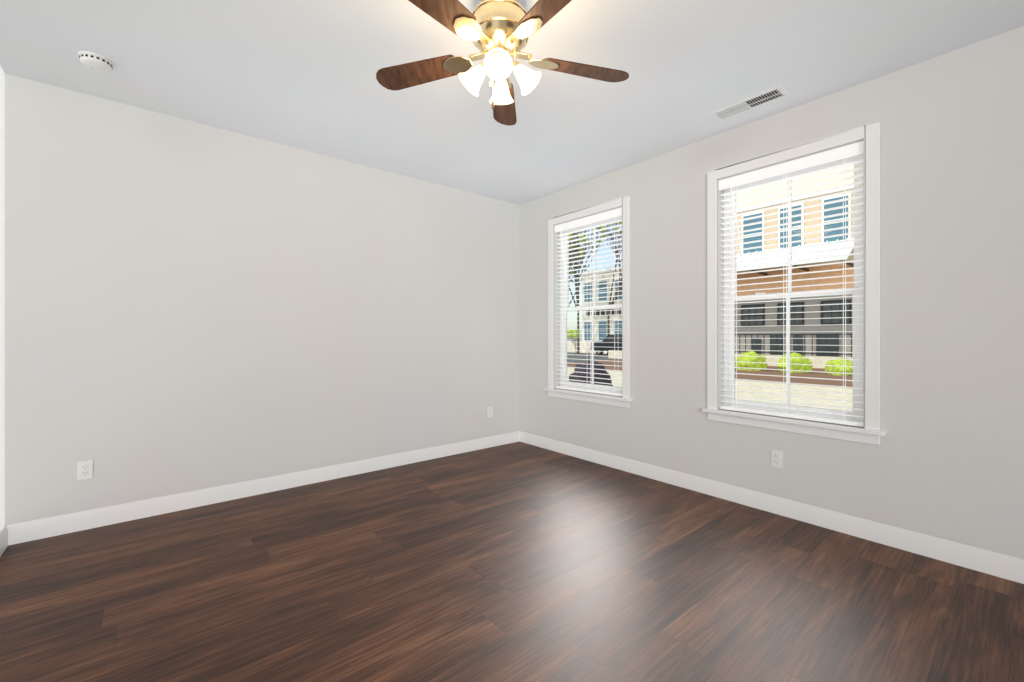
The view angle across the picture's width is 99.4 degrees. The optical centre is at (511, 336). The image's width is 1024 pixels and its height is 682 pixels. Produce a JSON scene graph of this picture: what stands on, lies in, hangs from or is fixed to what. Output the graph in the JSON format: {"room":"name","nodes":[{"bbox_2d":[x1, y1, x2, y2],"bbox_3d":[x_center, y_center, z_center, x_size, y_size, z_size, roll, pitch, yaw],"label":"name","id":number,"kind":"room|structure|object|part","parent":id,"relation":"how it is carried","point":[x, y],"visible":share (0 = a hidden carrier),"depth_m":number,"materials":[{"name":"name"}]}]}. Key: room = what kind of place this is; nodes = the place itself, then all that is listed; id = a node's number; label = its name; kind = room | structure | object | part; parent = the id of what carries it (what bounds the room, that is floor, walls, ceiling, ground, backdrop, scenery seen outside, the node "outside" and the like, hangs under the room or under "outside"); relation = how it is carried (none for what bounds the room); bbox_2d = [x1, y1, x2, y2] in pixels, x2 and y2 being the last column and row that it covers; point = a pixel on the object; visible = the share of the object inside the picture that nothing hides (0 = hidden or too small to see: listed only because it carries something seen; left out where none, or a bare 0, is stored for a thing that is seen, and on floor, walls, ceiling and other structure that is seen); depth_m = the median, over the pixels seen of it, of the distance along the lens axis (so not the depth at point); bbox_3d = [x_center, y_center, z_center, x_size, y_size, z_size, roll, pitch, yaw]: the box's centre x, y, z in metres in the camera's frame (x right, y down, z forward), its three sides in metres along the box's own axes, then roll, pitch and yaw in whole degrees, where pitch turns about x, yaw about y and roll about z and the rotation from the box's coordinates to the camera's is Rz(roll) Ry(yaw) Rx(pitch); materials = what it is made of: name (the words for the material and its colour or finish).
{"room":"empty bedroom","nodes":[
{"label":"empty bedroom","id":0,"kind":"room"},
{"bbox_2d":[0,66,4,530],"bbox_3d":[-1.620,-0.160,0.811,0.150,2.740,4.320,0,0,-40],"label":"wall","id":1,"kind":"structure","parent":0,"point":[2,299],"depth_m":2.48,"materials":[{"name":"paint"}]},
{"bbox_2d":[0,525,7,556],"bbox_3d":[-1.556,1.153,0.864,0.016,0.115,4.320,0,0,-40],"label":"baseboard","id":2,"kind":"structure","parent":1,"relation":"attached to","point":[3,538],"depth_m":2.46,"materials":[{"name":"white wood"}]},
{"bbox_2d":[5,74,519,524],"bbox_3d":[-1.475,-0.160,3.841,4.250,2.740,0.150,0,0,-40],"label":"wall","id":3,"kind":"structure","parent":0,"point":[191,306],"depth_m":3.19,"materials":[{"name":"paint"}]},
{"bbox_2d":[77,460,92,479],"bbox_3d":[-2.686,0.837,2.730,0.070,0.115,0.007,0,0,-40],"label":"electrical outlet","id":4,"kind":"object","parent":3,"relation":"attached to","point":[84,469],"visible":1,"depth_m":2.73,"materials":[{"name":"white plastic"}]},
{"bbox_2d":[6,431,519,544],"bbox_3d":[-1.422,1.153,3.777,3.950,0.115,0.016,0,0,-40],"label":"baseboard","id":5,"kind":"structure","parent":3,"relation":"attached to","point":[27,531],"depth_m":3.18,"materials":[{"name":"white wood"}]},
{"bbox_2d":[488,406,492,416],"bbox_3d":[-0.239,0.824,4.769,0.070,0.115,0.007,0,0,-40],"label":"electrical outlet","id":6,"kind":"object","parent":3,"relation":"attached to","point":[490,411],"visible":1,"depth_m":4.77,"materials":[{"name":"white plastic"}]},
{"bbox_2d":[0,441,1023,681],"bbox_3d":[-0.045,1.260,2.123,4.250,0.100,4.620,0,0,-40],"label":"floor","id":7,"kind":"structure","parent":0,"point":[519,561],"depth_m":2.06,"materials":[{"name":"brown wood"}]},
{"bbox_2d":[0,0,1023,204],"bbox_3d":[-0.045,-1.580,2.123,4.250,0.100,4.620,0,0,-40],"label":"ceiling","id":8,"kind":"structure","parent":0,"point":[299,74],"depth_m":2.46,"materials":[{"name":"paint"}]},
{"bbox_2d":[78,51,113,72],"bbox_3d":[-2.296,-1.508,2.396,0.144,0.044,0.144,0,0,-40],"label":"smoke detector","id":9,"kind":"object","parent":8,"relation":"attached to","point":[95,61],"visible":1,"depth_m":2.37,"materials":[{"name":"white plastic"}]},
{"bbox_2d":[376,0,628,125],"bbox_3d":[-0.054,-1.303,2.061,1.272,0.454,1.216,0,0,1],"label":"ceiling fan","id":10,"kind":"object","parent":8,"relation":"hanging from","point":[497,33],"visible":1,"depth_m":1.97,"materials":[{"name":"wood"}]},
{"bbox_3d":[-0.462,-1.305,2.149,0.452,0.035,0.237,0,0,1],"label":"blade","id":11,"kind":"part","parent":10,"relation":"part of","materials":[{"name":"brown wood"}]},
{"bbox_3d":[-0.317,-1.305,1.662,0.332,0.035,0.406,0,0,1],"label":"blade","id":12,"kind":"part","parent":10,"relation":"part of","materials":[{"name":"brown wood"}]},
{"bbox_3d":[-0.056,-1.371,2.004,0.262,0.318,0.262,0,0,1],"label":"motor","id":13,"kind":"part","parent":10,"relation":"part of","materials":[{"name":"metal"}]},
{"bbox_3d":[-0.045,-1.305,2.439,0.140,0.035,0.460,0,0,1],"label":"blade","id":14,"kind":"part","parent":10,"relation":"part of","materials":[{"name":"brown wood"}]},
{"bbox_3d":[0.190,-1.305,1.650,0.332,0.035,0.406,0,0,1],"label":"blade","id":15,"kind":"part","parent":10,"relation":"part of","materials":[{"name":"brown wood"}]},
{"bbox_3d":[0.357,-1.305,2.130,0.452,0.035,0.237,0,0,1],"label":"blade","id":16,"kind":"part","parent":10,"relation":"part of","materials":[{"name":"brown wood"}]},
{"bbox_2d":[710,85,788,120],"bbox_3d":[1.548,-1.524,2.852,0.156,0.011,0.430,0,0,-40],"label":"ceiling vent","id":17,"kind":"object","parent":8,"relation":"in","point":[756,101],"visible":1,"depth_m":2.83,"materials":[{"name":"white metal"}]},
{"bbox_2d":[520,26,1023,558],"bbox_3d":[1.530,-0.160,3.436,0.150,2.740,4.320,0,0,-40],"label":"wall","id":18,"kind":"structure","parent":0,"point":[944,460],"depth_m":2.50,"materials":[{"name":"paint"}]},
{"bbox_2d":[544,388,631,407],"bbox_3d":[0.742,0.593,4.292,0.135,0.086,1.078,0,0,-40],"label":"window sill","id":19,"kind":"structure","parent":18,"relation":"attached to","point":[613,400],"depth_m":4.21,"materials":[{"name":"white wood"}]},
{"bbox_2d":[548,196,629,397],"bbox_3d":[0.782,-0.356,4.326,0.179,1.816,1.028,0,0,-40],"label":"window","id":20,"kind":"structure","parent":18,"relation":"in","point":[618,207],"depth_m":4.35,"materials":[{"name":"white wood"}]},
{"bbox_2d":[560,228,566,386],"bbox_3d":[0.541,-0.307,4.512,0.026,1.674,0.109,0,0,-34],"label":"blind cord","id":21,"kind":"object","parent":20,"relation":"attached to","point":[560,228],"depth_m":4.55,"materials":[{"name":"white fabric"}]},
{"bbox_2d":[590,224,590,389],"bbox_3d":[0.783,-0.306,4.326,0.002,1.673,0.003,0,0,-40],"label":"blind cord","id":22,"kind":"object","parent":20,"relation":"attached to","point":[590,304],"depth_m":4.33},
{"bbox_3d":[0.824,-0.316,4.361,0.072,1.736,0.874,0,0,-40],"label":"window sash","id":23,"kind":"part","parent":20,"relation":"part of","materials":[{"name":"white wood"}]},
{"bbox_2d":[614,218,614,393],"bbox_3d":[0.955,-0.306,4.038,0.002,1.673,0.003,0,0,-40],"label":"blind cord","id":24,"kind":"object","parent":20,"relation":"attached to","point":[614,218],"depth_m":4.04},
{"bbox_2d":[520,431,1023,583],"bbox_3d":[1.467,1.153,3.383,0.016,0.115,4.320,0,0,-40],"label":"baseboard","id":25,"kind":"structure","parent":18,"relation":"attached to","point":[1007,567],"depth_m":2.77,"materials":[{"name":"white wood"}]},
{"bbox_2d":[771,450,782,468],"bbox_3d":[1.814,0.836,2.972,0.007,0.115,0.070,0,0,-40],"label":"electrical outlet","id":26,"kind":"object","parent":18,"relation":"attached to","point":[776,458],"visible":1,"depth_m":2.97,"materials":[{"name":"white plastic"}]},
{"bbox_2d":[707,122,879,430],"bbox_3d":[1.893,-0.356,2.993,0.179,1.816,1.026,0,0,-40],"label":"window","id":27,"kind":"structure","parent":18,"relation":"in","point":[865,140],"depth_m":2.90,"materials":[{"name":"white wood"}]},
{"bbox_2d":[730,183,743,407],"bbox_3d":[1.652,-0.307,3.179,0.026,1.674,0.109,0,0,-34],"label":"blind cord","id":28,"kind":"object","parent":27,"relation":"attached to","point":[734,212],"depth_m":3.21,"materials":[{"name":"white fabric"}]},
{"bbox_2d":[783,174,783,414],"bbox_3d":[1.853,-0.306,2.960,0.002,1.673,0.003,0,0,-40],"label":"blind cord","id":29,"kind":"object","parent":27,"relation":"attached to","point":[783,174],"depth_m":2.96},
{"bbox_2d":[786,173,786,412],"bbox_3d":[1.893,-0.306,2.993,0.002,1.673,0.003,0,0,-40],"label":"blind cord","id":30,"kind":"object","parent":27,"relation":"attached to","point":[786,173],"depth_m":2.99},
{"bbox_3d":[1.934,-0.316,3.028,0.072,1.736,0.872,0,0,-40],"label":"window sash","id":31,"kind":"part","parent":27,"relation":"part of","materials":[{"name":"white wood"}]},
{"bbox_2d":[843,158,845,421],"bbox_3d":[2.065,-0.306,2.706,0.002,1.673,0.003,0,0,-40],"label":"blind cord","id":32,"kind":"object","parent":27,"relation":"attached to","point":[845,158],"depth_m":2.70,"materials":[{"name":"white fabric"}]},
{"bbox_2d":[702,408,885,444],"bbox_3d":[1.852,0.593,2.959,0.135,0.086,1.076,0,0,-40],"label":"window sill","id":33,"kind":"structure","parent":18,"relation":"attached to","point":[841,432],"depth_m":2.85,"materials":[{"name":"white wood"}]},
{"label":"outside","id":34,"kind":"structure","parent":0,"visible":0},
{"bbox_2d":[567,341,852,411],"bbox_3d":[8.789,1.605,58.736,150.000,0.310,200.000,0,0,-40],"label":"ground","id":35,"kind":"structure","parent":34,"point":[570,344],"depth_m":13.60,"materials":[{"name":"beige concrete"}]},
{"bbox_2d":[567,330,578,347],"bbox_3d":[4.403,0.496,30.980,1.338,2.128,1.277,0,0,-40],"label":"tree","id":36,"kind":"object","parent":35,"relation":"on","point":[570,336],"depth_m":30.72,"materials":[{"name":"green plant"}]},
{"bbox_2d":[569,234,587,276],"bbox_3d":[4.338,-4.027,41.506,6.843,11.174,8.904,0,0,-40],"label":"tree","id":37,"kind":"object","parent":35,"relation":"on","point":[571,247],"depth_m":39.11,"materials":[{"name":"plant"}]},
{"bbox_2d":[569,240,602,305],"bbox_3d":[5.682,-4.999,46.385,8.046,13.118,7.806,0,0,-40],"label":"tree","id":38,"kind":"object","parent":35,"relation":"on","point":[580,262],"depth_m":45.57,"materials":[{"name":"plant"}]},
{"bbox_2d":[569,360,612,385],"bbox_3d":[1.917,1.011,10.606,1.200,0.898,1.185,0,0,-40],"label":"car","id":39,"kind":"object","parent":35,"relation":"on","point":[586,365],"depth_m":10.28,"materials":[{"name":"black metal"}]},
{"bbox_2d":[569,228,613,353],"bbox_3d":[4.243,-4.675,37.287,11.499,12.471,9.953,0,0,-40],"label":"tree","id":40,"kind":"object","parent":35,"relation":"on","point":[577,288],"depth_m":36.93,"materials":[{"name":"plant"}]},
{"bbox_2d":[580,266,621,352],"bbox_3d":[13.265,-2.340,40.827,10.250,7.600,8.950,0,0,-40],"label":"building","id":41,"kind":"structure","parent":35,"relation":"on","point":[601,329],"depth_m":39.35,"materials":[{"name":"beige brick"}]},
{"bbox_2d":[591,334,621,354],"bbox_3d":[8.524,0.617,34.058,1.850,1.675,4.620,0,0,-40],"label":"car","id":42,"kind":"object","parent":35,"relation":"on","point":[601,346],"depth_m":33.94,"materials":[{"name":"black metal"}]},
{"bbox_2d":[596,221,621,354],"bbox_3d":[10.057,-4.218,33.755,7.668,11.555,6.591,0,0,-40],"label":"tree","id":43,"kind":"object","parent":35,"relation":"on","point":[620,283],"depth_m":33.76,"materials":[{"name":"plant"}]},
{"bbox_2d":[608,164,853,367],"bbox_3d":[21.922,-3.815,20.868,12.500,11.150,33.000,0,0,-40],"label":"building","id":44,"kind":"structure","parent":35,"relation":"on","point":[762,330],"depth_m":22.76,"materials":[{"name":"beige brick"}]},
{"bbox_2d":[735,351,767,370],"bbox_3d":[10.645,1.024,19.365,1.422,0.873,1.431,0,0,-40],"label":"shrub","id":45,"kind":"object","parent":35,"relation":"on","point":[742,356],"depth_m":18.91,"materials":[{"name":"green plant"}]},
{"bbox_2d":[778,352,812,372],"bbox_3d":[11.735,1.045,18.040,1.307,0.830,1.330,0,0,-40],"label":"shrub","id":46,"kind":"object","parent":35,"relation":"on","point":[799,361],"depth_m":17.59,"materials":[{"name":"green plant"}]},
{"bbox_2d":[825,357,851,375],"bbox_3d":[12.749,1.121,16.806,1.070,0.677,1.093,0,0,-40],"label":"shrub","id":47,"kind":"object","parent":35,"relation":"on","point":[839,363],"depth_m":16.55,"materials":[{"name":"green plant"}]}
]}

